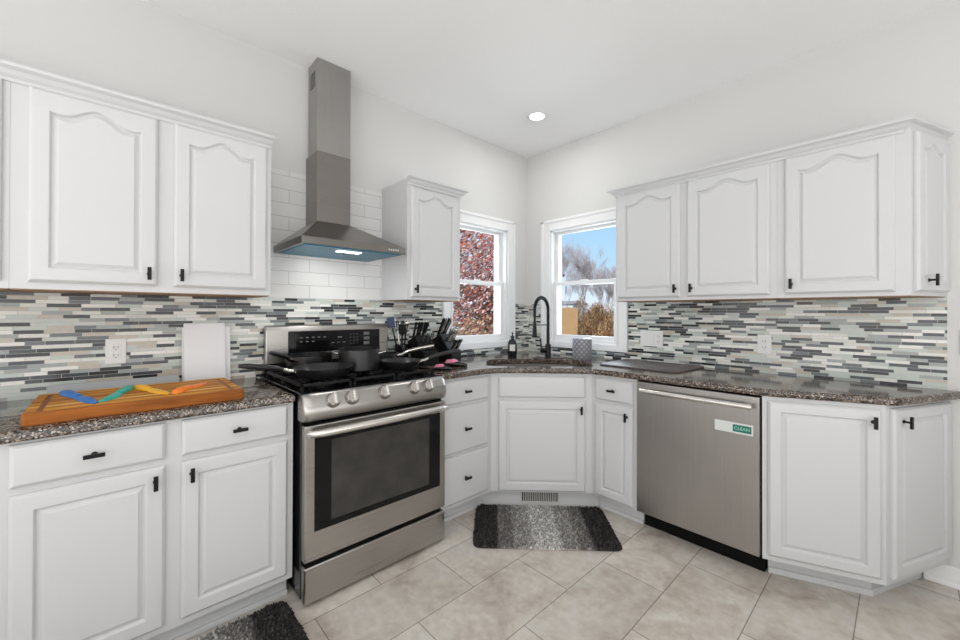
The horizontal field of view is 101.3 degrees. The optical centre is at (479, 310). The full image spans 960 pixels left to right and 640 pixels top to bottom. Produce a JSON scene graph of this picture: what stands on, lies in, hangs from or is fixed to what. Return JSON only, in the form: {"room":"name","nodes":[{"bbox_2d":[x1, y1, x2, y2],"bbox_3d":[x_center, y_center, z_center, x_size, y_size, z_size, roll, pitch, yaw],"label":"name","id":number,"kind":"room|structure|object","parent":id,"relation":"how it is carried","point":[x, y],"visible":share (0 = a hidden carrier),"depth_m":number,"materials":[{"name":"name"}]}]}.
{"room":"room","nodes":[
{"label":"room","id":0,"kind":"room"},
{"bbox_2d":[0,0,526,303],"bbox_3d":[-1.842,-0.093,1.722,6.400,2.737,0.150,0,0,-43],"label":"wall","id":1,"kind":"structure","parent":0,"point":[141,49],"depth_m":2.13,"materials":[{"name":"white paint"}]},
{"bbox_2d":[0,78,19,291],"bbox_3d":[-2.007,-0.446,1.212,0.760,0.743,0.374,0,0,-43],"label":"upper cabinet","id":2,"kind":"object","parent":1,"relation":"attached to","point":[5,86],"visible":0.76,"depth_m":1.36,"materials":[{"name":"paint"}]},
{"bbox_2d":[0,59,273,148],"bbox_3d":[-1.592,-0.820,1.377,1.589,0.052,0.047,0,0,-43],"label":"crown molding","id":3,"kind":"structure","parent":2,"relation":"attached to","point":[12,72],"depth_m":1.55,"materials":[{"name":"paint"}]},
{"bbox_2d":[105,338,125,363],"bbox_3d":[-1.648,0.185,1.783,0.070,0.114,0.008,0,0,-43],"label":"wall outlet","id":4,"kind":"object","parent":1,"relation":"attached to","point":[115,349],"visible":1,"depth_m":1.78,"materials":[{"name":"white plastic"}]},
{"bbox_2d":[111,344,120,358],"bbox_3d":[-1.647,0.185,1.782,0.034,0.068,0.003,0,0,-43],"label":"socket","id":5,"kind":"object","parent":4,"relation":"attached to","point":[115,348],"depth_m":1.78,"materials":[{"name":"grey plastic"}]},
{"bbox_2d":[9,82,270,297],"bbox_3d":[-1.424,-0.442,1.752,0.829,0.743,0.374,0,0,-43],"label":"upper cabinet","id":6,"kind":"object","parent":1,"relation":"attached to","point":[104,199],"visible":1,"depth_m":1.57,"materials":[{"name":"paint"}]},
{"bbox_2d":[0,292,441,401],"bbox_3d":[-1.354,0.163,2.067,2.888,0.471,0.008,0,0,-43],"label":"backsplash","id":7,"kind":"structure","parent":1,"relation":"attached to","point":[47,339],"depth_m":1.83,"materials":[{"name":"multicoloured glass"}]},
{"bbox_2d":[262,167,381,299],"bbox_3d":[-0.960,-0.438,2.434,0.779,0.737,0.008,0,0,-43],"label":"backsplash","id":8,"kind":"structure","parent":1,"relation":"attached to","point":[291,276],"depth_m":2.38,"materials":[{"name":"tile"}]},
{"bbox_2d":[274,57,405,261],"bbox_3d":[-0.799,-0.884,2.263,0.580,1.142,0.459,0,0,-43],"label":"range hood","id":9,"kind":"object","parent":1,"relation":"attached to","point":[327,232],"visible":1,"depth_m":2.29,"materials":[{"name":"silver metal"}]},
{"bbox_2d":[382,175,468,301],"bbox_3d":[-0.375,-0.450,2.727,0.477,0.775,0.374,0,0,-43],"label":"upper cabinet","id":10,"kind":"object","parent":1,"relation":"attached to","point":[421,216],"visible":1,"depth_m":2.58,"materials":[{"name":"paint"}]},
{"bbox_2d":[442,209,515,349],"bbox_3d":[-0.036,-0.243,3.381,0.823,1.129,0.177,0,0,-43],"label":"window","id":11,"kind":"structure","parent":1,"relation":"in","point":[504,282],"depth_m":3.54,"materials":[{"name":"white paint"}]},
{"bbox_2d":[461,304,526,356],"bbox_3d":[0.072,0.173,3.391,1.004,0.471,0.008,0,0,-43],"label":"backsplash","id":12,"kind":"structure","parent":1,"relation":"attached to","point":[520,309],"depth_m":3.65,"materials":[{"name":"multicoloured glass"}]},
{"bbox_2d":[142,0,953,157],"bbox_3d":[-0.052,-1.566,-0.194,6.500,0.200,5.500,0,0,-43],"label":"ceiling","id":13,"kind":"structure","parent":0,"point":[476,68],"depth_m":2.15,"materials":[{"name":"white paint"}]},
{"bbox_2d":[526,110,547,121],"bbox_3d":[0.425,-1.445,2.936,0.160,0.008,0.160,0,0,-43],"label":"recessed light","id":14,"kind":"object","parent":13,"relation":"in","point":[535,116],"visible":1,"depth_m":2.93,"materials":[{"name":"white glass"}]},
{"bbox_2d":[187,504,959,639],"bbox_3d":[-0.060,1.371,-0.209,6.500,0.200,5.500,0,0,-43],"label":"floor","id":15,"kind":"structure","parent":0,"point":[661,585],"depth_m":1.74,"materials":[{"name":"tile"}]},
{"bbox_2d":[0,402,292,639],"bbox_3d":[-1.318,0.837,1.648,0.837,0.879,0.650,0,0,-43],"label":"base cabinet","id":16,"kind":"object","parent":15,"relation":"on","point":[176,529],"visible":1,"depth_m":1.39,"materials":[{"name":"paint"}]},
{"bbox_2d":[0,377,294,444],"bbox_3d":[-1.606,0.378,1.396,1.606,0.034,0.628,0,0,-43],"label":"countertop","id":17,"kind":"structure","parent":16,"relation":"on","point":[258,392],"depth_m":1.40,"materials":[{"name":"stone"}]},
{"bbox_2d":[47,375,178,393],"bbox_3d":[-1.611,0.336,1.757,0.430,0.051,0.022,0,0,-43],"label":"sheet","id":18,"kind":"object","parent":17,"relation":"on","point":[171,378],"visible":0.56,"depth_m":1.74,"materials":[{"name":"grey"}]},
{"bbox_2d":[20,378,243,426],"bbox_3d":[-1.326,0.342,1.561,0.605,0.039,0.408,0,0,-43],"label":"cutting board","id":19,"kind":"object","parent":17,"relation":"on","point":[51,408],"visible":0.98,"depth_m":1.44,"materials":[{"name":"brown wood"}]},
{"bbox_2d":[59,390,97,403],"bbox_3d":[-1.467,0.312,1.442,0.336,0.018,0.039,0,0,29],"label":"knife","id":20,"kind":"object","parent":19,"relation":"on","point":[77,396],"visible":1,"depth_m":1.43,"materials":[{"name":"blue plastic"}]},
{"bbox_2d":[99,385,133,401],"bbox_3d":[-1.383,0.313,1.505,0.039,0.018,0.281,0,0,-26],"label":"knife","id":21,"kind":"object","parent":19,"relation":"on","point":[125,389],"visible":0.98,"depth_m":1.49,"materials":[{"name":"teal plastic"}]},
{"bbox_2d":[134,384,168,394],"bbox_3d":[-1.316,0.314,1.578,0.269,0.018,0.039,0,0,26],"label":"knife","id":22,"kind":"object","parent":19,"relation":"on","point":[142,387],"visible":0.98,"depth_m":1.57,"materials":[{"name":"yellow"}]},
{"bbox_2d":[171,382,206,393],"bbox_3d":[-1.200,0.314,1.635,0.039,0.018,0.229,0,0,-10],"label":"knife","id":23,"kind":"object","parent":19,"relation":"on","point":[181,389],"visible":1,"depth_m":1.58,"materials":[{"name":"orange plastic"}]},
{"bbox_2d":[183,323,225,380],"bbox_3d":[-1.387,0.214,1.986,0.174,0.299,0.038,0,0,-43],"label":"cutting board","id":24,"kind":"object","parent":17,"relation":"on","point":[203,343],"visible":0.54,"depth_m":1.98,"materials":[{"name":"white plastic"}]},
{"bbox_2d":[182,326,229,380],"bbox_3d":[-1.388,0.224,2.001,0.204,0.280,0.024,0,0,-43],"label":"sheet","id":25,"kind":"object","parent":17,"relation":"on","point":[227,328],"visible":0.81,"depth_m":2.06,"materials":[{"name":"white"}]},
{"bbox_2d":[197,600,308,639],"bbox_3d":[-0.995,1.264,1.293,0.809,0.022,0.465,0,0,-43],"label":"rug","id":26,"kind":"object","parent":15,"relation":"on","point":[277,621],"visible":1,"depth_m":1.57,"materials":[{"name":"grey carpet"}]},
{"bbox_2d":[260,323,447,605],"bbox_3d":[-0.678,0.683,2.155,0.768,1.195,0.769,0,0,-43],"label":"range","id":27,"kind":"object","parent":15,"relation":"on","point":[369,447],"visible":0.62,"depth_m":1.89,"materials":[{"name":"silver metal"}]},
{"bbox_2d":[238,363,352,379],"bbox_3d":[-0.848,0.278,1.856,0.500,0.091,0.278,0,0,-43],"label":"frying pan","id":28,"kind":"object","parent":27,"relation":"on","point":[315,371],"visible":1,"depth_m":1.83,"materials":[{"name":"black metal"}]},
{"bbox_2d":[269,351,332,368],"bbox_3d":[-0.981,0.261,2.105,0.242,0.127,0.388,0,0,36],"label":"saucepan","id":29,"kind":"object","parent":27,"relation":"on","point":[300,358],"visible":0.63,"depth_m":2.07,"materials":[{"name":"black metal"}]},
{"bbox_2d":[260,365,441,395],"bbox_3d":[-0.714,0.370,2.195,0.763,0.012,0.660,0,0,-43],"label":"cooktop","id":30,"kind":"object","parent":27,"relation":"in","point":[295,390],"depth_m":1.97,"materials":[{"name":"black metal"}]},
{"bbox_2d":[332,346,386,372],"bbox_3d":[-0.659,0.266,2.158,0.260,0.118,0.224,0,0,-43],"label":"stock pot","id":31,"kind":"object","parent":27,"relation":"on","point":[363,358],"visible":0.89,"depth_m":2.07,"materials":[{"name":"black metal"}]},
{"bbox_2d":[380,344,433,364],"bbox_3d":[-0.503,0.271,2.426,0.420,0.113,0.206,0,0,1],"label":"saute pan","id":32,"kind":"object","parent":27,"relation":"on","point":[388,354],"visible":0.5,"depth_m":2.46,"materials":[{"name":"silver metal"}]},
{"bbox_2d":[380,350,451,369],"bbox_3d":[-0.381,0.281,2.272,0.396,0.090,0.225,0,0,-43],"label":"frying pan","id":33,"kind":"object","parent":27,"relation":"on","point":[389,363],"visible":1,"depth_m":2.19,"materials":[{"name":"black metal"}]},
{"bbox_2d":[441,374,490,521],"bbox_3d":[-0.278,0.845,2.613,0.440,0.879,0.650,0,0,-43],"label":"base cabinet","id":34,"kind":"object","parent":15,"relation":"on","point":[468,399],"visible":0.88,"depth_m":2.40,"materials":[{"name":"paint"}]},
{"bbox_2d":[483,363,598,505],"bbox_3d":[0.413,0.848,2.972,1.060,0.879,1.060,0,0,-43],"label":"base cabinet","id":35,"kind":"object","parent":15,"relation":"on","point":[541,424],"visible":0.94,"depth_m":2.54,"materials":[{"name":"paint"}]},
{"bbox_2d":[520,492,559,502],"bbox_3d":[0.393,1.229,2.596,0.260,0.078,0.008,0,0,2],"label":"floor register","id":36,"kind":"object","parent":35,"relation":"attached to","point":[525,497],"visible":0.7,"depth_m":2.60,"materials":[{"name":"grey metal"}]},
{"bbox_2d":[415,350,959,405],"bbox_3d":[0.784,0.388,2.254,1.504,0.034,2.622,0,0,-43],"label":"countertop","id":37,"kind":"structure","parent":35,"relation":"on","point":[736,381],"depth_m":2.13,"materials":[{"name":"stone"}]},
{"bbox_2d":[394,344,408,357],"bbox_3d":[-0.534,0.300,2.684,0.096,0.138,0.096,0,0,-43],"label":"utensil crock","id":38,"kind":"object","parent":37,"relation":"on","point":[400,348],"visible":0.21,"depth_m":2.64,"materials":[{"name":"black ceramic"}]},
{"bbox_2d":[386,317,396,344],"bbox_3d":[-0.582,0.201,2.660,0.100,0.319,0.021,0,0,-19],"label":"spatula","id":39,"kind":"object","parent":38,"relation":"in","point":[391,323],"visible":0.85,"depth_m":2.65,"materials":[{"name":"blue plastic"}]},
{"bbox_2d":[394,317,400,344],"bbox_3d":[-0.567,0.204,2.698,0.054,0.312,0.053,0,0,-22],"label":"whisk","id":40,"kind":"object","parent":38,"relation":"in","point":[396,318],"visible":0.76,"depth_m":2.69,"materials":[{"name":"silver metal"}]},
{"bbox_2d":[398,324,405,344],"bbox_3d":[-0.519,0.226,2.653,0.052,0.268,0.059,0,0,0],"label":"turner","id":41,"kind":"object","parent":38,"relation":"in","point":[402,327],"visible":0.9,"depth_m":2.63,"materials":[{"name":"black plastic"}]},
{"bbox_2d":[404,322,409,344],"bbox_3d":[-0.506,0.219,2.690,0.057,0.282,0.014,0,0,-9],"label":"serving spoon","id":42,"kind":"object","parent":38,"relation":"in","point":[407,324],"visible":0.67,"depth_m":2.69,"materials":[{"name":"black metal"}]},
{"bbox_2d":[408,335,438,365],"bbox_3d":[-0.392,0.271,2.720,0.185,0.198,0.129,0,0,43],"label":"knife block","id":43,"kind":"object","parent":37,"relation":"on","point":[415,341],"visible":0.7,"depth_m":2.67,"materials":[{"name":"black metal"}]},
{"bbox_2d":[412,322,416,337],"bbox_3d":[-0.450,0.146,2.708,0.012,0.137,0.063,0,0,-43],"label":"kitchen knife","id":44,"kind":"object","parent":43,"relation":"in","point":[415,326],"visible":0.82,"depth_m":2.70,"materials":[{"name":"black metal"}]},
{"bbox_2d":[416,322,420,334],"bbox_3d":[-0.430,0.147,2.723,0.011,0.137,0.063,0,0,-43],"label":"kitchen knife","id":45,"kind":"object","parent":43,"relation":"in","point":[419,323],"visible":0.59,"depth_m":2.71,"materials":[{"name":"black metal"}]},
{"bbox_2d":[433,364,451,369],"bbox_3d":[-0.232,0.350,2.432,0.115,0.037,0.056,0,0,3],"label":"bottle opener","id":46,"kind":"object","parent":37,"relation":"on","point":[437,366],"visible":0.94,"depth_m":2.41,"materials":[{"name":"plastic"}]},
{"bbox_2d":[432,334,460,361],"bbox_3d":[-0.248,0.272,2.880,0.185,0.198,0.118,0,0,31],"label":"knife block","id":47,"kind":"object","parent":37,"relation":"on","point":[442,346],"visible":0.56,"depth_m":2.83,"materials":[{"name":"black metal"}]},
{"bbox_2d":[437,318,445,335],"bbox_3d":[-0.288,0.138,2.856,0.094,0.168,0.013,0,0,35],"label":"kitchen knife","id":48,"kind":"object","parent":47,"relation":"in","point":[443,319],"visible":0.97,"depth_m":2.85,"materials":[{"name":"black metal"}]},
{"bbox_2d":[440,318,447,333],"bbox_3d":[-0.274,0.138,2.880,0.093,0.168,0.012,0,0,31],"label":"kitchen knife","id":49,"kind":"object","parent":47,"relation":"in","point":[446,320],"visible":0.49,"depth_m":2.87,"materials":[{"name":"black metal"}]},
{"bbox_2d":[442,318,449,333],"bbox_3d":[-0.259,0.138,2.903,0.094,0.168,0.013,0,0,27],"label":"kitchen knife","id":50,"kind":"object","parent":47,"relation":"in","point":[448,321],"visible":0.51,"depth_m":2.89,"materials":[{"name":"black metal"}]},
{"bbox_2d":[444,318,452,333],"bbox_3d":[-0.245,0.138,2.927,0.094,0.168,0.014,0,0,24],"label":"kitchen knife","id":51,"kind":"object","parent":47,"relation":"in","point":[451,319],"visible":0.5,"depth_m":2.92,"materials":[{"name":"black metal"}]},
{"bbox_2d":[445,328,451,342],"bbox_3d":[-0.228,0.189,2.817,0.070,0.122,0.009,0,0,35],"label":"kitchen knife","id":52,"kind":"object","parent":47,"relation":"in","point":[450,330],"visible":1,"depth_m":2.81,"materials":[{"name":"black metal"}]},
{"bbox_2d":[443,359,467,366],"bbox_3d":[-0.162,0.345,2.592,0.160,0.049,0.062,0,0,5],"label":"vegetable peeler","id":53,"kind":"object","parent":37,"relation":"on","point":[449,362],"visible":0.95,"depth_m":2.57,"materials":[{"name":"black plastic"}]},
{"bbox_2d":[508,332,516,358],"bbox_3d":[0.254,0.271,3.085,0.074,0.205,0.074,0,0,-43],"label":"soap bottle","id":54,"kind":"object","parent":37,"relation":"on","point":[512,343],"visible":1,"depth_m":3.06,"materials":[{"name":"black glass"}]},
{"bbox_2d":[488,364,584,366],"bbox_3d":[0.408,0.507,2.819,0.740,0.190,0.429,0,0,2],"label":"sink","id":55,"kind":"object","parent":37,"relation":"in","point":[553,365],"visible":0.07,"depth_m":3.02,"materials":[{"name":"silver metal"}]},
{"bbox_2d":[532,296,562,358],"bbox_3d":[0.494,0.132,3.072,0.311,0.485,0.163,0,0,-31],"label":"faucet","id":56,"kind":"object","parent":37,"relation":"on","point":[547,349],"visible":1,"depth_m":3.08,"materials":[{"name":"black metal"}]},
{"bbox_2d":[572,338,591,359],"bbox_3d":[0.785,0.294,3.027,0.146,0.162,0.146,0,0,-43],"label":"canister","id":57,"kind":"object","parent":37,"relation":"on","point":[581,347],"visible":1,"depth_m":2.97,"materials":[{"name":"grey ceramic"}]},
{"bbox_2d":[600,359,703,372],"bbox_3d":[1.142,0.369,2.638,0.415,0.010,0.546,0,0,-43],"label":"drying mat","id":58,"kind":"object","parent":37,"relation":"on","point":[667,367],"visible":1,"depth_m":2.59,"materials":[{"name":"grey fabric"}]},
{"bbox_2d":[473,504,621,551],"bbox_3d":[0.370,1.273,2.337,0.818,0.022,0.474,0,0,2],"label":"rug","id":59,"kind":"object","parent":15,"relation":"on","point":[577,528],"visible":1,"depth_m":2.29,"materials":[{"name":"grey carpet"}]},
{"bbox_2d":[592,374,644,523],"bbox_3d":[1.028,0.848,2.614,0.650,0.879,0.300,0,0,-43],"label":"base cabinet","id":60,"kind":"object","parent":15,"relation":"on","point":[614,414],"visible":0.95,"depth_m":2.41,"materials":[{"name":"paint"}]},
{"bbox_2d":[637,380,767,571],"bbox_3d":[1.320,0.851,2.267,0.674,0.872,0.602,0,0,-43],"label":"dishwasher","id":61,"kind":"object","parent":15,"relation":"on","point":[700,484],"visible":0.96,"depth_m":2.05,"materials":[{"name":"silver metal"}]},
{"bbox_2d":[715,419,752,436],"bbox_3d":[1.245,0.576,1.935,0.005,0.052,0.164,0,0,-43],"label":"sign","id":62,"kind":"object","parent":61,"relation":"attached to","point":[722,425],"visible":1,"depth_m":1.93,"materials":[{"name":"white plastic"}]},
{"bbox_2d":[762,396,951,596],"bbox_3d":[1.765,0.846,1.850,0.608,0.879,0.608,0,0,-43],"label":"base cabinet","id":63,"kind":"object","parent":15,"relation":"on","point":[857,497],"visible":1,"depth_m":1.76,"materials":[{"name":"paint"}]},
{"bbox_2d":[527,0,959,575],"bbox_3d":[2.285,-0.081,1.870,0.150,2.737,5.250,0,0,-43],"label":"wall","id":64,"kind":"structure","parent":0,"point":[910,66],"depth_m":2.26,"materials":[{"name":"white paint"}]},
{"bbox_2d":[541,207,627,352],"bbox_3d":[0.898,-0.241,3.346,0.177,1.129,0.823,0,0,-43],"label":"window","id":65,"kind":"structure","parent":64,"relation":"in","point":[551,240],"depth_m":3.46,"materials":[{"name":"white paint"}]},
{"bbox_2d":[641,330,662,346],"bbox_3d":[1.244,0.204,2.860,0.009,0.115,0.162,0,0,-43],"label":"switch plate","id":66,"kind":"object","parent":64,"relation":"attached to","point":[648,337],"visible":1,"depth_m":2.85,"materials":[{"name":"white plastic"}]},
{"bbox_2d":[642,333,645,342],"bbox_3d":[1.206,0.204,2.897,0.004,0.068,0.034,0,0,-43],"label":"rocker switch","id":67,"kind":"object","parent":66,"relation":"attached to","point":[643,334],"depth_m":2.90,"materials":[{"name":"white plastic"}]},
{"bbox_2d":[649,334,653,342],"bbox_3d":[1.243,0.204,2.858,0.004,0.068,0.034,0,0,-43],"label":"rocker switch","id":68,"kind":"object","parent":66,"relation":"attached to","point":[651,336],"depth_m":2.85,"materials":[{"name":"white plastic"}]},
{"bbox_2d":[656,334,660,343],"bbox_3d":[1.280,0.204,2.819,0.003,0.068,0.034,0,0,-43],"label":"socket","id":69,"kind":"object","parent":66,"relation":"attached to","point":[658,336],"depth_m":2.82,"materials":[{"name":"grey plastic"}]},
{"bbox_2d":[616,162,784,302],"bbox_3d":[1.351,-0.431,2.492,0.374,0.743,0.908,0,0,-43],"label":"upper cabinet","id":70,"kind":"object","parent":64,"relation":"attached to","point":[713,237],"visible":1,"depth_m":2.32,"materials":[{"name":"paint"}]},
{"bbox_2d":[606,115,954,197],"bbox_3d":[1.545,-0.805,2.287,0.372,0.052,1.569,0,0,-43],"label":"crown molding","id":71,"kind":"structure","parent":70,"relation":"attached to","point":[898,126],"depth_m":1.99,"materials":[{"name":"paint"}]},
{"bbox_2d":[527,297,946,389],"bbox_3d":[1.317,0.174,2.794,0.008,0.471,2.577,0,0,-43],"label":"backsplash","id":72,"kind":"structure","parent":64,"relation":"attached to","point":[891,341],"depth_m":2.23,"materials":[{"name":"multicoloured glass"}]},
{"bbox_2d":[757,334,771,353],"bbox_3d":[1.706,0.203,2.363,0.008,0.115,0.070,0,0,-43],"label":"wall outlet","id":73,"kind":"object","parent":64,"relation":"attached to","point":[764,342],"visible":1,"depth_m":2.36,"materials":[{"name":"white plastic"}]},
{"bbox_2d":[761,338,767,349],"bbox_3d":[1.704,0.203,2.361,0.003,0.068,0.034,0,0,-43],"label":"socket","id":74,"kind":"object","parent":73,"relation":"attached to","point":[764,341],"depth_m":2.36,"materials":[{"name":"grey plastic"}]},
{"bbox_2d":[777,126,949,299],"bbox_3d":[1.863,-0.432,1.940,0.374,0.743,0.596,0,0,-43],"label":"upper cabinet","id":75,"kind":"object","parent":64,"relation":"attached to","point":[867,219],"visible":1,"depth_m":1.81,"materials":[{"name":"paint"}]},
{"bbox_2d":[923,564,959,589],"bbox_3d":[3.018,1.237,0.943,0.022,0.095,2.600,0,0,-43],"label":"baseboard","id":76,"kind":"structure","parent":64,"relation":"attached to","point":[947,575],"depth_m":1.84,"materials":[{"name":"white paint"}]},
{"label":"outside","id":77,"kind":"structure","parent":0,"visible":0},
{"bbox_2d":[453,322,579,335],"bbox_3d":[22.427,1.901,24.143,120.000,0.200,120.000,0,0,-43],"label":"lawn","id":78,"kind":"structure","parent":77,"point":[455,322],"depth_m":38.20,"materials":[{"name":"red plant"}]},
{"bbox_2d":[454,229,493,331],"bbox_3d":[-0.123,-1.526,17.971,6.090,6.530,6.196,0,0,2],"label":"leafy tree","id":79,"kind":"object","parent":78,"relation":"on","point":[463,230],"visible":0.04,"depth_m":16.98,"materials":[{"name":"red plant"}]},
{"bbox_2d":[454,310,493,335],"bbox_3d":[0.025,0.816,7.096,2.064,1.726,2.193,0,0,-37],"label":"shrub","id":80,"kind":"object","parent":78,"relation":"on","point":[470,330],"visible":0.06,"depth_m":7.04,"materials":[{"name":"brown plant"}]},
{"bbox_2d":[453,229,569,335],"bbox_3d":[0.164,-0.659,11.418,4.797,4.745,4.758,0,0,23],"label":"leafy tree","id":81,"kind":"object","parent":78,"relation":"on","point":[487,292],"visible":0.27,"depth_m":10.57,"materials":[{"name":"red plant"}]},
{"bbox_2d":[562,243,571,273],"bbox_3d":[6.785,-3.295,35.757,3.678,10.287,3.403,0,0,-43],"label":"bare tree","id":82,"kind":"object","parent":78,"relation":"on","point":[565,261],"visible":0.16,"depth_m":35.62,"materials":[{"name":"grey plant"}]},
{"bbox_2d":[562,240,571,303],"bbox_3d":[8.866,-3.986,47.159,4.285,11.772,4.970,0,0,-18],"label":"bare tree","id":83,"kind":"object","parent":78,"relation":"on","point":[568,246],"visible":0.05,"depth_m":46.36,"materials":[{"name":"grey plant"}]},
{"bbox_2d":[562,307,577,334],"bbox_3d":[3.010,0.794,20.836,0.060,1.877,5.035,0,0,-43],"label":"wooden fence","id":84,"kind":"object","parent":78,"relation":"on","point":[569,315],"visible":0.13,"depth_m":19.31,"materials":[{"name":"brown wood"}]},
{"bbox_2d":[562,301,585,317],"bbox_3d":[17.462,0.054,83.680,5.800,4.050,9.400,0,0,-43],"label":"house","id":85,"kind":"structure","parent":78,"relation":"on","point":[571,304],"depth_m":80.10,"materials":[{"name":"white"}]},
{"bbox_2d":[564,241,584,307],"bbox_3d":[13.545,-4.650,58.424,5.009,13.231,5.725,0,0,-16],"label":"bare tree","id":86,"kind":"object","parent":78,"relation":"on","point":[571,255],"visible":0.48,"depth_m":58.15,"materials":[{"name":"grey plant"}]},
{"bbox_2d":[567,265,590,310],"bbox_3d":[17.059,-3.311,67.365,6.935,10.674,4.863,0,0,-22],"label":"bare tree","id":87,"kind":"object","parent":78,"relation":"on","point":[578,290],"visible":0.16,"depth_m":66.43,"materials":[{"name":"grey plant"}]},
{"bbox_2d":[570,246,595,308],"bbox_3d":[10.546,-2.387,40.492,4.077,8.515,3.640,0,0,-43],"label":"bare tree","id":88,"kind":"object","parent":78,"relation":"on","point":[579,264],"visible":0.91,"depth_m":39.66,"materials":[{"name":"grey plant"}]},
{"bbox_2d":[573,296,599,333],"bbox_3d":[7.835,0.348,29.477,3.085,3.036,3.034,0,0,23],"label":"clump","id":89,"kind":"object","parent":78,"relation":"on","point":[577,301],"visible":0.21,"depth_m":29.16,"materials":[{"name":"brown plant"}]},
{"bbox_2d":[568,246,609,307],"bbox_3d":[14.054,-3.388,51.745,3.285,10.674,6.707,0,0,-27],"label":"bare tree","id":90,"kind":"object","parent":78,"relation":"on","point":[600,252],"visible":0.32,"depth_m":51.62,"materials":[{"name":"grey plant"}]},
{"bbox_2d":[575,302,613,335],"bbox_3d":[4.990,0.667,16.006,2.515,2.240,2.603,0,0,-43],"label":"clump","id":91,"kind":"object","parent":78,"relation":"on","point":[595,321],"visible":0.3,"depth_m":15.92,"materials":[{"name":"brown plant"}]},
{"bbox_2d":[588,267,606,309],"bbox_3d":[18.272,-2.407,59.131,4.374,8.804,6.364,0,0,-15],"label":"bare tree","id":92,"kind":"object","parent":78,"relation":"on","point":[599,267],"visible":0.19,"depth_m":59.66,"materials":[{"name":"grey plant"}]},
{"bbox_2d":[586,301,613,326],"bbox_3d":[7.790,0.580,24.467,3.183,2.498,3.038,0,0,-43],"label":"clump","id":93,"kind":"object","parent":78,"relation":"on","point":[610,311],"visible":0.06,"depth_m":24.10,"materials":[{"name":"brown plant"}]},
{"bbox_2d":[588,265,615,308],"bbox_3d":[14.783,-1.971,46.463,5.178,7.772,4.023,0,0,-43],"label":"bare tree","id":94,"kind":"object","parent":78,"relation":"on","point":[600,292],"visible":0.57,"depth_m":46.15,"materials":[{"name":"grey plant"}]},
{"bbox_2d":[591,315,613,336],"bbox_3d":[4.305,0.891,12.030,2.383,1.735,2.431,0,0,-28],"label":"clump","id":95,"kind":"object","parent":78,"relation":"on","point":[607,332],"visible":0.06,"depth_m":12.18,"materials":[{"name":"brown plant"}]},
{"bbox_2d":[595,264,613,312],"bbox_3d":[11.900,-1.379,35.425,3.797,6.459,2.434,0,0,40],"label":"bare tree","id":96,"kind":"object","parent":78,"relation":"on","point":[610,289],"visible":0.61,"depth_m":35.29,"materials":[{"name":"grey plant"}]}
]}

